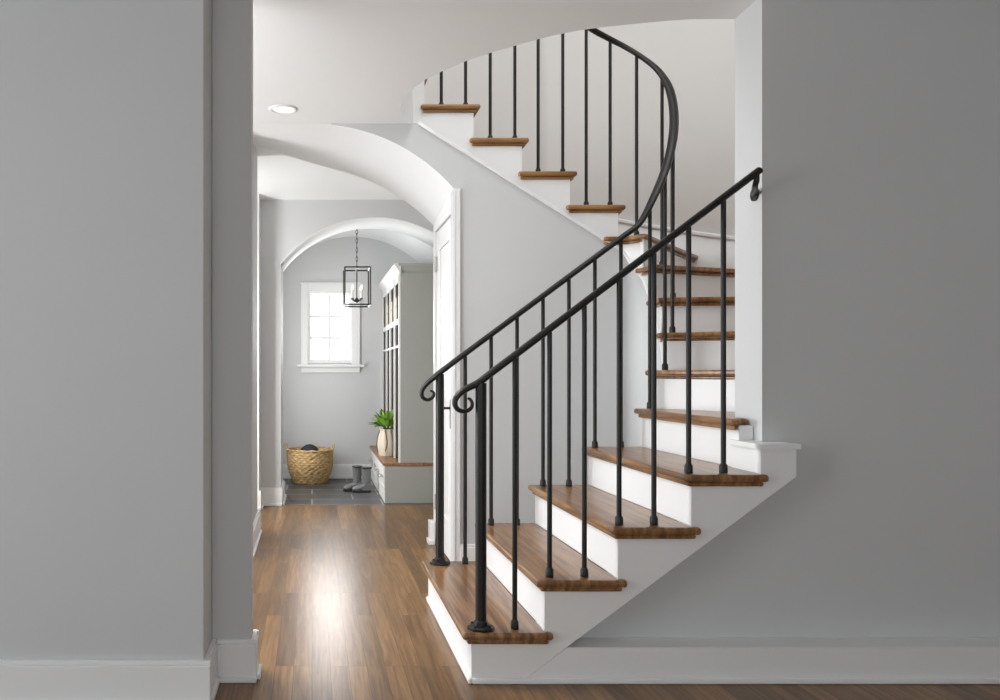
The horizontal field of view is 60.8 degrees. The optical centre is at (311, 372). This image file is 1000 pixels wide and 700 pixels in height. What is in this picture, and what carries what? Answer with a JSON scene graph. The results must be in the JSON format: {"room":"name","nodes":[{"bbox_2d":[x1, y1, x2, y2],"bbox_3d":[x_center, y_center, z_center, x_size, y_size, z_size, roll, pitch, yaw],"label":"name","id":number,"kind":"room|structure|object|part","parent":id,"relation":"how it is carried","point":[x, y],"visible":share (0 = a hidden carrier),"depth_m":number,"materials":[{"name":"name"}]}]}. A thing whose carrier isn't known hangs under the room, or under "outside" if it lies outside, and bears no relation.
{"room":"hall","nodes":[
{"label":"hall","id":0,"kind":"room"},
{"bbox_2d":[0,0,211,659],"bbox_3d":[-1.934,-0.147,2.920,3.132,2.546,0.260,0,0,0],"label":"wall","id":1,"kind":"structure","parent":0,"point":[106,105],"depth_m":2.79,"materials":[{"name":"grey paint"}]},
{"bbox_2d":[0,639,219,699],"bbox_3d":[-1.917,1.050,2.883,3.166,0.152,0.254,0,0,0],"label":"baseboard","id":2,"kind":"structure","parent":1,"relation":"attached to","point":[19,679],"depth_m":2.77,"materials":[{"name":"white paint"}]},
{"bbox_2d":[212,0,252,642],"bbox_3d":[-0.295,-0.147,3.055,0.146,2.546,0.090,0,0,0],"label":"wall pier","id":3,"kind":"object","parent":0,"point":[232,20],"visible":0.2,"depth_m":3.01,"materials":[{"name":"grey paint"}]},
{"bbox_2d":[217,629,261,682],"bbox_3d":[-0.275,1.050,3.054,0.170,0.152,0.156,0,0,0],"label":"baseboard","id":4,"kind":"object","parent":3,"relation":"attached to","point":[237,659],"visible":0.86,"depth_m":2.99,"materials":[{"name":"white paint"}]},
{"bbox_2d":[253,144,256,520],"bbox_3d":[-0.472,-0.204,5.390,0.175,2.660,0.800,0,0,0],"label":"wall","id":5,"kind":"structure","parent":0,"point":[254,148],"depth_m":5.49,"materials":[{"name":"grey paint"}]},
{"bbox_2d":[253,511,261,557],"bbox_3d":[-0.457,1.050,5.390,0.207,0.152,0.864,0,0,0],"label":"baseboard","id":6,"kind":"structure","parent":5,"relation":"attached to","point":[257,531],"depth_m":5.39,"materials":[{"name":"white paint"}]},
{"bbox_2d":[255,146,402,199],"bbox_3d":[-0.150,-1.588,6.210,3.500,0.232,1.520,0,0,0],"label":"ceiling","id":7,"kind":"structure","parent":0,"point":[280,176],"depth_m":6.45,"materials":[{"name":"white paint"}]},
{"bbox_2d":[261,200,432,487],"bbox_3d":[-0.150,-0.299,7.235,3.500,2.850,0.530,0,0,0],"label":"wall","id":8,"kind":"structure","parent":0,"point":[285,224],"depth_m":6.97,"materials":[{"name":"grey paint"}]},
{"bbox_2d":[257,193,260,490],"bbox_3d":[-0.518,-0.189,6.870,0.163,2.630,0.200,0,0,0],"label":"trim","id":9,"kind":"structure","parent":8,"relation":"attached to","point":[258,195],"depth_m":6.77,"materials":[{"name":"white paint"}]},
{"bbox_2d":[257,480,286,509],"bbox_3d":[-0.322,1.050,7.076,0.248,0.152,0.843,0,0,25],"label":"baseboard","id":10,"kind":"structure","parent":8,"relation":"attached to","point":[265,496],"depth_m":6.95,"materials":[{"name":"white paint"}]},
{"bbox_2d":[281,217,432,270],"bbox_3d":[0.535,-1.127,7.234,1.603,0.396,0.537,0,0,0],"label":"trim","id":11,"kind":"structure","parent":8,"relation":"attached to","point":[416,231],"depth_m":7.21,"materials":[{"name":"white paint"}]},
{"bbox_2d":[283,237,417,463],"bbox_3d":[0.500,-0.324,8.850,2.200,2.900,0.160,0,0,0],"label":"wall","id":12,"kind":"structure","parent":0,"point":[320,409],"depth_m":8.77,"materials":[{"name":"grey paint"}]},
{"bbox_2d":[283,464,370,478],"bbox_3d":[0.090,1.050,8.135,1.100,0.152,1.270,0,0,0],"label":"baseboard","id":13,"kind":"structure","parent":12,"relation":"attached to","point":[339,471],"depth_m":8.75,"materials":[{"name":"white paint"}]},
{"bbox_2d":[297,282,363,372],"bbox_3d":[0.198,-0.485,8.810,0.716,0.963,0.220,0,0,0],"label":"window","id":14,"kind":"structure","parent":12,"relation":"in","point":[308,289],"depth_m":8.74,"materials":[{"name":"white paint"}]},
{"bbox_3d":[0.190,-0.494,8.842,0.490,0.770,0.155,0,0,0],"label":"frame","id":15,"kind":"part","parent":14,"relation":"part of","materials":[{"name":"white paint"}]},
{"bbox_3d":[0.190,-0.489,8.850,0.430,0.720,0.040,0,0,0],"label":"sash","id":16,"kind":"part","parent":14,"relation":"part of","materials":[{"name":"white paint"}]},
{"bbox_3d":[0.198,-0.077,8.750,0.716,0.027,0.100,0,0,0],"label":"sill","id":17,"kind":"part","parent":14,"relation":"part of","materials":[{"name":"white paint"}]},
{"bbox_2d":[253,124,452,224],"bbox_3d":[0.203,-1.338,5.061,1.206,0.712,0.779,0,0,0],"label":"archway","id":18,"kind":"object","parent":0,"point":[383,162],"depth_m":5.01,"materials":[{"name":"white paint"}]},
{"bbox_2d":[307,229,432,262],"bbox_3d":[0.450,-1.325,8.135,1.820,0.899,1.270,0,0,0],"label":"ceiling","id":19,"kind":"structure","parent":0,"point":[420,251],"depth_m":8.40,"materials":[{"name":"white paint"}]},
{"bbox_2d":[343,229,370,306],"bbox_3d":[0.419,-1.038,7.665,0.249,0.827,0.284,0,0,0],"label":"pendant lantern","id":20,"kind":"object","parent":19,"relation":"hanging from","point":[356,300],"visible":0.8,"depth_m":7.62,"materials":[{"name":"brown metal"}]},
{"bbox_3d":[0.419,-0.802,7.665,0.249,0.357,0.284,0,0,0],"label":"lantern frame","id":21,"kind":"part","parent":20,"relation":"part of","materials":[{"name":"brown metal"}]},
{"bbox_3d":[0.419,-1.214,7.665,0.017,0.438,0.017,0,0,45],"label":"chain","id":22,"kind":"part","parent":20,"relation":"part of","materials":[{"name":"brown metal"}]},
{"bbox_2d":[351,269,362,302],"bbox_3d":[0.419,-0.830,7.665,0.110,0.348,0.109,0,0,0],"label":"candelabra","id":23,"kind":"object","parent":20,"relation":"on","point":[356,300],"depth_m":7.62,"materials":[{"name":"white metal"}]},
{"bbox_2d":[433,194,450,543],"bbox_3d":[0.876,0.041,5.110,0.140,2.170,0.680,0,0,0],"label":"wall","id":24,"kind":"structure","parent":0,"point":[445,214],"depth_m":5.40,"materials":[{"name":"white paint"}]},
{"bbox_2d":[426,519,434,544],"bbox_3d":[0.785,1.051,5.425,0.042,0.150,0.110,0,0,0],"label":"trim","id":25,"kind":"structure","parent":24,"relation":"attached to","point":[430,539],"depth_m":5.38,"materials":[{"name":"white paint"}]},
{"bbox_2d":[435,217,450,560],"bbox_3d":[0.807,0.096,5.090,0.101,2.037,0.620,0,0,0],"label":"door","id":26,"kind":"structure","parent":24,"relation":"in","point":[443,236],"depth_m":5.05,"materials":[{"name":"white paint"}]},
{"bbox_3d":[0.787,0.241,4.848,0.061,0.170,0.127,0,0,0],"label":"handle","id":27,"kind":"part","parent":26,"relation":"part of","materials":[{"name":"brown metal"}]},
{"bbox_2d":[331,124,617,560],"bbox_3d":[0.926,-0.147,4.720,1.638,2.546,0.100,0,0,0],"label":"wall","id":28,"kind":"structure","parent":0,"point":[514,246],"depth_m":4.67,"materials":[{"name":"grey paint"}]},
{"bbox_2d":[454,189,459,560],"bbox_3d":[0.825,0.039,4.670,0.035,2.174,0.040,0,0,0],"label":"door frame","id":29,"kind":"structure","parent":28,"relation":"attached to","point":[456,191],"depth_m":4.65,"materials":[{"name":"white paint"}]},
{"bbox_2d":[460,544,474,560],"bbox_3d":[1.294,1.050,4.654,0.903,0.152,0.032,0,0,0],"label":"baseboard","id":30,"kind":"structure","parent":28,"relation":"attached to","point":[470,547],"depth_m":4.65,"materials":[{"name":"white paint"}]},
{"bbox_2d":[424,40,536,170],"bbox_3d":[0.000,-2.524,5.833,3.200,3.300,0.114,0,0,0],"label":"wall","id":31,"kind":"structure","parent":0,"point":[526,53],"depth_m":5.78,"materials":[{"name":"paint"}]},
{"bbox_2d":[253,0,756,123],"bbox_3d":[0.050,-1.562,1.550,7.300,0.284,8.500,0,0,0],"label":"ceiling","id":32,"kind":"structure","parent":0,"point":[334,61],"depth_m":3.46,"materials":[{"name":"white paint"}]},
{"bbox_2d":[269,104,296,114],"bbox_3d":[-0.156,-1.416,4.410,0.156,0.008,0.156,0,0,0],"label":"recessed light","id":33,"kind":"object","parent":32,"relation":"in","point":[283,109],"visible":1,"depth_m":4.41,"materials":[{"name":"white paint"}]},
{"bbox_2d":[215,479,999,699],"bbox_3d":[0.050,1.186,3.175,7.100,0.120,11.550,0,0,0],"label":"floor","id":34,"kind":"structure","parent":0,"point":[342,611],"depth_m":3.63,"materials":[{"name":"brown wood"}]},
{"bbox_2d":[285,443,334,483],"bbox_3d":[-0.020,0.924,8.450,0.509,0.404,0.492,0,0,0],"label":"basket","id":35,"kind":"object","parent":34,"relation":"on","point":[304,467],"visible":0.98,"depth_m":8.27,"materials":[{"name":"beige wicker"}]},
{"bbox_2d":[301,444,318,450],"bbox_3d":[-0.025,0.836,8.420,0.210,0.210,0.210,0,0,0],"label":"ball","id":36,"kind":"object","parent":35,"relation":"in","point":[308,447],"visible":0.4,"depth_m":8.36,"materials":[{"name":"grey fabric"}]},
{"bbox_2d":[343,465,362,491],"bbox_3d":[0.391,1.006,7.820,0.191,0.240,0.102,0,0,0],"label":"rubber boot","id":37,"kind":"object","parent":34,"relation":"on","point":[357,472],"visible":0.87,"depth_m":7.78,"materials":[{"name":"grey rubber"}]},
{"bbox_2d":[352,466,371,492],"bbox_3d":[0.471,1.006,7.730,0.192,0.240,0.103,0,0,0],"label":"rubber boot","id":38,"kind":"object","parent":34,"relation":"on","point":[366,471],"visible":1,"depth_m":7.70,"materials":[{"name":"grey rubber"}]},
{"bbox_2d":[369,450,432,502],"bbox_3d":[0.961,0.964,7.923,0.738,0.324,1.685,0,0,0],"label":"base cabinet","id":39,"kind":"object","parent":34,"relation":"on","point":[395,484],"visible":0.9,"depth_m":7.08,"materials":[{"name":"grey paint"}]},
{"bbox_3d":[0.635,0.919,8.557,0.020,0.214,0.392,0,0,0],"label":"drawer","id":40,"kind":"part","parent":39,"relation":"part of","materials":[{"name":"paint"}]},
{"bbox_3d":[0.635,0.919,8.141,0.020,0.214,0.392,0,0,0],"label":"drawer","id":41,"kind":"part","parent":39,"relation":"part of","materials":[{"name":"paint"}]},
{"bbox_3d":[0.635,0.919,7.724,0.020,0.214,0.392,0,0,0],"label":"drawer","id":42,"kind":"part","parent":39,"relation":"part of","materials":[{"name":"paint"}]},
{"bbox_3d":[0.635,0.919,7.308,0.020,0.214,0.392,0,0,0],"label":"drawer","id":43,"kind":"part","parent":39,"relation":"part of","materials":[{"name":"paint"}]},
{"bbox_2d":[369,446,432,465],"bbox_3d":[0.972,0.788,7.917,0.717,0.025,1.697,0,0,0],"label":"countertop","id":44,"kind":"structure","parent":39,"relation":"on","point":[385,460],"depth_m":7.19,"materials":[{"name":"brown wood"}]},
{"bbox_2d":[368,409,393,455],"bbox_3d":[0.708,0.550,7.714,0.384,0.450,0.368,0,0,0],"label":"potted plant","id":45,"kind":"object","parent":44,"relation":"on","point":[385,438],"visible":0.79,"depth_m":7.64,"materials":[{"name":"green plant"}]},
{"bbox_3d":[0.647,0.638,7.668,0.051,0.218,0.154,0,0,-23],"label":"cord","id":46,"kind":"part","parent":45,"relation":"part of","materials":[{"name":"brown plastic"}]},
{"bbox_3d":[0.713,0.650,7.712,0.200,0.250,0.200,0,0,0],"label":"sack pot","id":47,"kind":"part","parent":45,"relation":"part of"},
{"bbox_2d":[378,263,432,462],"bbox_3d":[1.020,-0.084,7.906,0.620,1.720,1.718,0,0,0],"label":"cabinet","id":48,"kind":"object","parent":44,"relation":"on","point":[407,342],"visible":0.56,"depth_m":7.08,"materials":[{"name":"grey paint"}]},
{"bbox_3d":[1.048,-0.049,8.755,0.565,1.650,0.020,0,0,0],"label":"panel","id":49,"kind":"part","parent":48,"relation":"part of","materials":[{"name":"grey paint"}]},
{"bbox_3d":[0.738,-0.899,7.907,0.055,0.090,1.715,0,0,0],"label":"crown moulding","id":50,"kind":"part","parent":48,"relation":"part of","materials":[{"name":"paint"}]},
{"bbox_3d":[0.758,-0.049,7.925,0.014,1.650,1.681,0,0,0],"label":"frame","id":51,"kind":"part","parent":48,"relation":"part of","materials":[{"name":"paint"}]},
{"bbox_3d":[1.038,-0.909,7.067,0.585,0.070,0.038,0,0,0],"label":"crown moulding","id":52,"kind":"part","parent":48,"relation":"part of","materials":[{"name":"grey paint"}]},
{"bbox_3d":[1.048,-0.049,7.094,0.565,1.650,0.020,0,0,0],"label":"panel","id":53,"kind":"part","parent":48,"relation":"part of","materials":[{"name":"grey paint"}]},
{"bbox_3d":[0.980,0.964,7.088,0.700,0.324,0.016,0,0,0],"label":"panel","id":54,"kind":"part","parent":39,"relation":"part of","materials":[{"name":"grey paint"}]},
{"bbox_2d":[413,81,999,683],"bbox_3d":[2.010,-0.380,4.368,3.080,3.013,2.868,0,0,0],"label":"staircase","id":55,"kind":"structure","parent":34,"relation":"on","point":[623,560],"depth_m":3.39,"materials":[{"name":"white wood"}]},
{"bbox_3d":[0.784,-1.488,5.210,0.305,0.016,1.108,0,0,0],"label":"cove moulding","id":56,"kind":"part","parent":55,"relation":"part of","materials":[{"name":"brown wood"}]},
{"bbox_3d":[1.062,-1.298,5.210,0.302,0.016,1.108,0,0,0],"label":"cove moulding","id":57,"kind":"part","parent":55,"relation":"part of","materials":[{"name":"brown wood"}]},
{"bbox_3d":[0.708,0.972,3.517,0.294,0.016,1.117,0,0,0],"label":"cove moulding","id":58,"kind":"part","parent":55,"relation":"part of","materials":[{"name":"brown wood"}]},
{"bbox_3d":[1.337,-1.108,5.210,0.299,0.016,1.108,0,0,0],"label":"cove moulding","id":59,"kind":"part","parent":55,"relation":"part of","materials":[{"name":"brown wood"}]},
{"bbox_2d":[419,28,678,565],"bbox_3d":[1.244,-0.878,4.360,1.436,3.625,0.780,0,0,0],"label":"stair railing","id":60,"kind":"object","parent":55,"relation":"on","point":[667,162],"visible":0.92,"depth_m":4.02,"materials":[{"name":"metal"}]},
{"bbox_3d":[0.627,0.470,4.020,0.041,0.930,0.040,0,0,0],"label":"newel post","id":61,"kind":"part","parent":60,"relation":"part of","materials":[{"name":"metal"}]},
{"bbox_3d":[0.627,0.919,4.020,0.092,0.032,0.092,0,0,23],"label":"plate","id":62,"kind":"part","parent":60,"relation":"part of","materials":[{"name":"metal"}]},
{"bbox_3d":[1.244,-1.275,4.373,1.435,2.830,0.752,0,0,0],"label":"handrail","id":63,"kind":"part","parent":60,"relation":"part of","materials":[{"name":"metal"}]},
{"bbox_3d":[0.974,0.782,3.517,0.294,0.016,1.117,0,0,0],"label":"cove moulding","id":64,"kind":"part","parent":55,"relation":"part of","materials":[{"name":"brown wood"}]},
{"bbox_3d":[1.686,-0.918,5.210,0.452,0.016,1.108,0,0,0],"label":"cove moulding","id":65,"kind":"part","parent":55,"relation":"part of","materials":[{"name":"brown wood"}]},
{"bbox_2d":[452,167,762,632],"bbox_3d":[1.112,0.091,3.013,1.196,1.687,0.175,0,0,-6],"label":"stair railing","id":66,"kind":"object","parent":55,"relation":"on","point":[480,624],"visible":1,"depth_m":2.99,"materials":[{"name":"metal"}]},
{"bbox_3d":[0.618,0.486,3.000,0.041,0.898,0.040,0,0,0],"label":"newel post","id":67,"kind":"part","parent":66,"relation":"part of","materials":[{"name":"metal"}]},
{"bbox_3d":[0.618,0.919,3.000,0.092,0.032,0.092,0,0,-23],"label":"plate","id":68,"kind":"part","parent":66,"relation":"part of","materials":[{"name":"metal"}]},
{"bbox_3d":[1.079,-0.302,3.000,1.132,0.900,0.040,0,0,0],"label":"handrail","id":69,"kind":"part","parent":66,"relation":"part of","materials":[{"name":"metal"}]},
{"bbox_3d":[1.240,0.592,3.517,0.294,0.016,1.117,0,0,0],"label":"cove moulding","id":70,"kind":"part","parent":55,"relation":"part of","materials":[{"name":"brown wood"}]},
{"bbox_3d":[1.907,-0.738,5.198,0.696,0.017,1.128,0,0,39],"label":"cove moulding","id":71,"kind":"part","parent":55,"relation":"part of","materials":[{"name":"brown wood"}]},
{"bbox_3d":[1.495,0.402,3.517,0.272,0.016,1.117,0,0,0],"label":"cove moulding","id":72,"kind":"part","parent":55,"relation":"part of","materials":[{"name":"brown wood"}]},
{"bbox_3d":[1.900,0.212,3.603,0.563,0.016,0.966,0,0,0],"label":"cove moulding","id":73,"kind":"part","parent":55,"relation":"part of","materials":[{"name":"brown wood"}]},
{"bbox_3d":[2.269,-0.548,4.949,1.160,0.017,0.720,0,0,-20],"label":"cove moulding","id":74,"kind":"part","parent":55,"relation":"part of","materials":[{"name":"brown wood"}]},
{"bbox_3d":[2.412,-0.358,4.471,1.185,0.016,0.701,0,0,0],"label":"cove moulding","id":75,"kind":"part","parent":55,"relation":"part of","materials":[{"name":"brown wood"}]},
{"bbox_3d":[2.117,0.022,3.653,1.179,0.017,0.573,0,0,33],"label":"cove moulding","id":76,"kind":"part","parent":55,"relation":"part of","materials":[{"name":"brown wood"}]},
{"bbox_3d":[2.425,-0.168,4.138,1.186,0.017,0.606,0,0,33],"label":"cove moulding","id":77,"kind":"part","parent":55,"relation":"part of","materials":[{"name":"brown wood"}]},
{"bbox_3d":[2.058,1.115,3.510,2.985,0.022,1.099,0,0,0],"label":"shoe moulding","id":78,"kind":"part","parent":55,"relation":"part of","materials":[{"name":"white paint"}]},
{"bbox_2d":[540,19,734,520],"bbox_3d":[2.496,-1.524,4.694,0.925,5.300,2.660,0,0,-20],"label":"wall","id":79,"kind":"structure","parent":0,"point":[697,56],"depth_m":5.60,"materials":[{"name":"paint"}]},
{"bbox_2d":[618,250,664,515],"bbox_3d":[1.770,0.208,4.352,0.158,1.836,0.629,0,0,10],"label":"wall","id":80,"kind":"structure","parent":0,"point":[635,297],"depth_m":4.62,"materials":[{"name":"grey paint"}]},
{"bbox_2d":[581,0,999,636],"bbox_3d":[2.150,-0.147,3.189,2.900,2.546,0.198,0,0,0],"label":"wall","id":81,"kind":"structure","parent":0,"point":[867,252],"depth_m":3.09,"materials":[{"name":"grey paint"}]},
{"bbox_2d":[527,637,999,677],"bbox_3d":[2.153,1.061,3.033,2.794,0.130,0.115,0,0,0],"label":"baseboard","id":82,"kind":"structure","parent":81,"relation":"attached to","point":[586,657],"depth_m":2.98,"materials":[{"name":"white paint"}]}
]}

